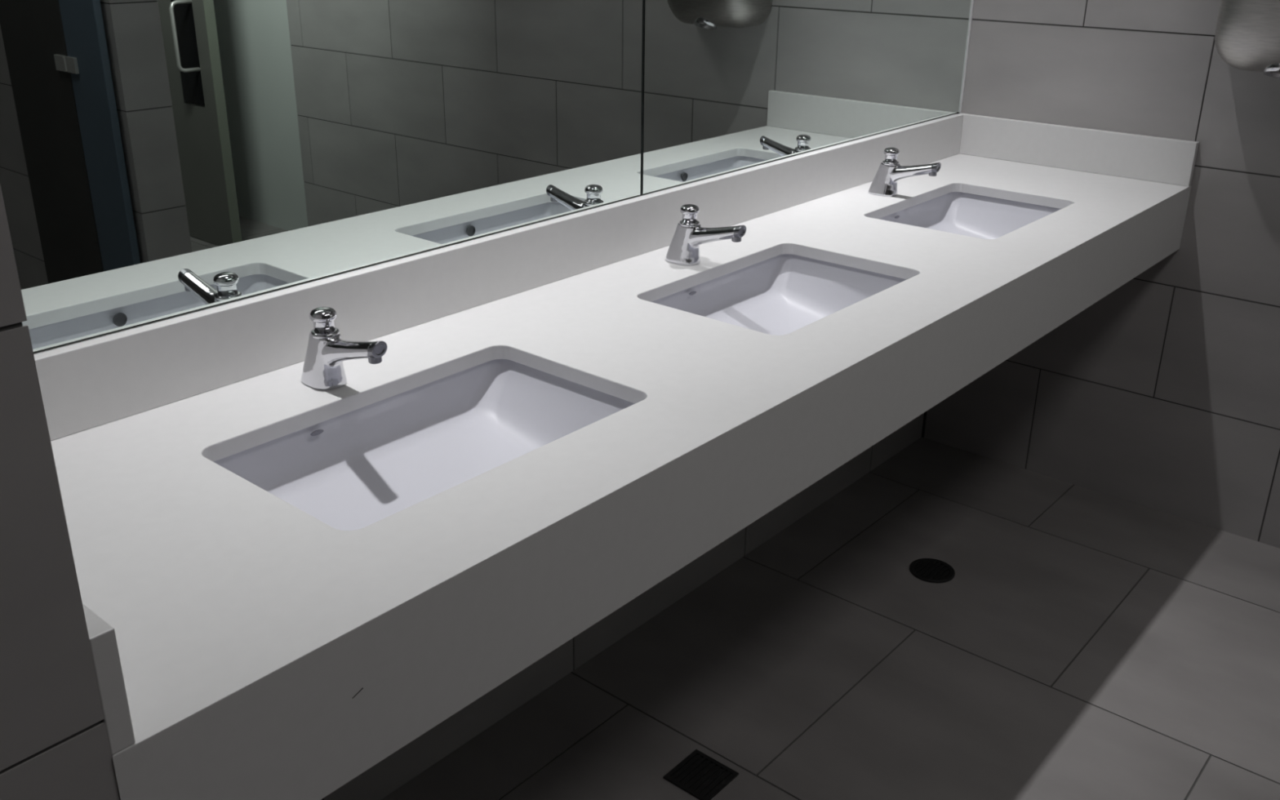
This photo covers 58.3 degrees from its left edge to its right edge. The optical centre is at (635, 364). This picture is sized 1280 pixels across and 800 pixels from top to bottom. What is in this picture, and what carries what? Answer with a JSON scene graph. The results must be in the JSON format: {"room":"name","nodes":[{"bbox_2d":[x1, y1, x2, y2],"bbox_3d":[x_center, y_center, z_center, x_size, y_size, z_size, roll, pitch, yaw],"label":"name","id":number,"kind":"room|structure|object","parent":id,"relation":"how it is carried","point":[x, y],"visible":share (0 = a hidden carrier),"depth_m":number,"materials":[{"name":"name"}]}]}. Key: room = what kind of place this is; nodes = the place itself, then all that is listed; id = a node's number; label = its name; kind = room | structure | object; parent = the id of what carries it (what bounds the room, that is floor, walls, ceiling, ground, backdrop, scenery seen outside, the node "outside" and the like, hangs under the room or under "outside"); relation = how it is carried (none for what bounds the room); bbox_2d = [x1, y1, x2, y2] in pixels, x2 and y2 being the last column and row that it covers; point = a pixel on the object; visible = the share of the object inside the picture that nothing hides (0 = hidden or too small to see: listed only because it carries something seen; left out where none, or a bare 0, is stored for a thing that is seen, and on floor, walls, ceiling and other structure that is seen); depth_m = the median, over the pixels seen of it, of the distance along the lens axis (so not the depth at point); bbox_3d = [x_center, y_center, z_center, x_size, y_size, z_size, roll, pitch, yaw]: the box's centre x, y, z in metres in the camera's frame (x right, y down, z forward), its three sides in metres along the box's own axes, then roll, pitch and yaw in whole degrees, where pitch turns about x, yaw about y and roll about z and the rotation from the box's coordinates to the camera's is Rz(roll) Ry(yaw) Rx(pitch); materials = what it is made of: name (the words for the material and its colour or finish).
{"room":"public restroom","nodes":[
{"label":"public restroom","id":0,"kind":"room"},
{"bbox_2d":[0,184,119,799],"bbox_3d":[-1.299,-0.113,0.138,0.718,3.050,1.978,18,27,37],"label":"wall","id":1,"kind":"structure","parent":0,"point":[55,743],"depth_m":0.78,"materials":[{"name":"grey tile"}]},
{"bbox_2d":[320,112,957,799],"bbox_3d":[-0.037,-0.814,1.951,0.112,3.050,2.626,18,27,37],"label":"wall","id":2,"kind":"structure","parent":0,"point":[382,779],"depth_m":2.37,"materials":[{"name":"grey tile"}]},
{"bbox_2d":[0,0,642,352],"bbox_3d":[-0.415,-0.654,1.439,0.008,1.121,1.313,18,27,37],"label":"wall mirror","id":3,"kind":"object","parent":2,"relation":"attached to","point":[160,159],"visible":1,"depth_m":1.51,"materials":[{"name":"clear mirror"}]},
{"bbox_2d":[33,113,963,440],"bbox_3d":[0.011,-0.260,2.122,0.027,0.103,2.582,18,27,37],"label":"backsplash","id":4,"kind":"structure","parent":2,"relation":"attached to","point":[89,383],"depth_m":1.73,"materials":[{"name":"white stone"}]},
{"bbox_2d":[33,113,1199,799],"bbox_3d":[0.231,-0.077,1.991,0.608,0.343,2.622,18,27,37],"label":"countertop","id":5,"kind":"structure","parent":2,"relation":"attached to","point":[246,645],"depth_m":1.44,"materials":[{"name":"white stone"}]},
{"bbox_2d":[301,306,386,390],"bbox_3d":[-0.379,-0.015,1.486,0.162,0.106,0.048,18,27,37],"label":"tap","id":6,"kind":"object","parent":5,"relation":"on","point":[323,369],"visible":1,"depth_m":1.49,"materials":[{"name":"silver metal"}]},
{"bbox_2d":[368,356,382,364],"bbox_3d":[-0.327,-0.010,1.440,0.017,0.013,0.017,18,27,37],"label":"outlet","id":7,"kind":"object","parent":6,"relation":"attached to","point":[372,360],"depth_m":1.43,"materials":[{"name":"silver metal"}]},
{"bbox_2d":[213,359,635,530],"bbox_3d":[-0.246,0.160,1.455,0.340,0.150,0.541,18,27,37],"label":"undermount sink","id":8,"kind":"object","parent":5,"relation":"in","point":[356,469],"visible":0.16,"depth_m":1.56,"materials":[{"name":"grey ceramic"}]},
{"bbox_2d":[665,204,746,265],"bbox_3d":[0.123,-0.226,2.034,0.162,0.106,0.048,18,27,37],"label":"tap","id":9,"kind":"object","parent":5,"relation":"on","point":[689,234],"visible":1,"depth_m":2.04,"materials":[{"name":"silver metal"}]},
{"bbox_2d":[731,237,741,242],"bbox_3d":[0.175,-0.220,1.989,0.017,0.013,0.017,18,27,37],"label":"outlet","id":10,"kind":"object","parent":9,"relation":"attached to","point":[734,239],"depth_m":1.98,"materials":[{"name":"silver metal"}]},
{"bbox_2d":[651,253,906,335],"bbox_3d":[0.252,-0.049,1.999,0.340,0.150,0.514,18,27,37],"label":"undermount sink","id":11,"kind":"object","parent":5,"relation":"in","point":[784,294],"visible":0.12,"depth_m":2.15,"materials":[{"name":"grey ceramic"}]},
{"bbox_2d":[868,146,941,196],"bbox_3d":[0.597,-0.425,2.552,0.162,0.106,0.048,18,27,37],"label":"tap","id":12,"kind":"object","parent":5,"relation":"on","point":[884,184],"visible":1,"depth_m":2.55,"materials":[{"name":"silver metal"}]},
{"bbox_2d":[928,172,937,176],"bbox_3d":[0.649,-0.419,2.507,0.017,0.013,0.017,18,27,37],"label":"outlet","id":13,"kind":"object","parent":12,"relation":"attached to","point":[931,174],"depth_m":2.50,"materials":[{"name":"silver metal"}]},
{"bbox_2d":[879,191,1060,239],"bbox_3d":[0.726,-0.248,2.517,0.340,0.150,0.498,18,27,37],"label":"undermount sink","id":14,"kind":"object","parent":5,"relation":"in","point":[984,217],"visible":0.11,"depth_m":2.68,"materials":[{"name":"grey ceramic"}]},
{"bbox_2d":[640,0,971,195],"bbox_3d":[0.436,-1.011,2.369,0.008,1.121,1.298,18,27,37],"label":"wall mirror","id":15,"kind":"object","parent":2,"relation":"attached to","point":[727,86],"visible":1,"depth_m":2.37,"materials":[{"name":"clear mirror"}]},
{"bbox_2d":[381,436,1279,799],"bbox_3d":[1.352,1.465,0.305,5.320,0.060,5.000,18,27,37],"label":"floor","id":16,"kind":"structure","parent":0,"point":[1082,643],"depth_m":2.34,"materials":[{"name":"grey tile"}]},
{"bbox_2d":[662,749,738,799],"bbox_3d":[0.117,0.733,2.046,0.096,0.004,0.096,18,27,37],"label":"floor drain","id":17,"kind":"object","parent":16,"relation":"on","point":[699,775],"visible":1,"depth_m":2.04,"materials":[{"name":"black metal"}]},
{"bbox_2d":[909,558,955,582],"bbox_3d":[0.696,0.482,2.695,0.104,0.005,0.104,18,27,37],"label":"floor drain","id":18,"kind":"object","parent":16,"relation":"on","point":[928,570],"visible":1,"depth_m":2.69,"materials":[{"name":"black metal"}]},
{"bbox_2d":[921,0,1279,548],"bbox_3d":[2.018,-0.809,1.992,3.190,3.050,0.100,18,27,37],"label":"wall","id":19,"kind":"structure","parent":0,"point":[1162,393],"depth_m":2.83,"materials":[{"name":"grey tile"}]},
{"bbox_2d":[958,0,973,112],"bbox_3d":[0.861,-1.188,2.830,0.012,1.121,0.005,18,27,37],"label":"trim","id":20,"kind":"structure","parent":19,"relation":"attached to","point":[972,1],"depth_m":2.98,"materials":[{"name":"silver metal"}]},
{"bbox_2d":[1214,0,1279,78],"bbox_3d":[1.390,-0.769,2.394,0.308,0.339,0.166,18,27,37],"label":"dryer","id":21,"kind":"object","parent":19,"relation":"attached to","point":[1247,34],"visible":1,"depth_m":2.42,"materials":[{"name":"metal"}]}
]}

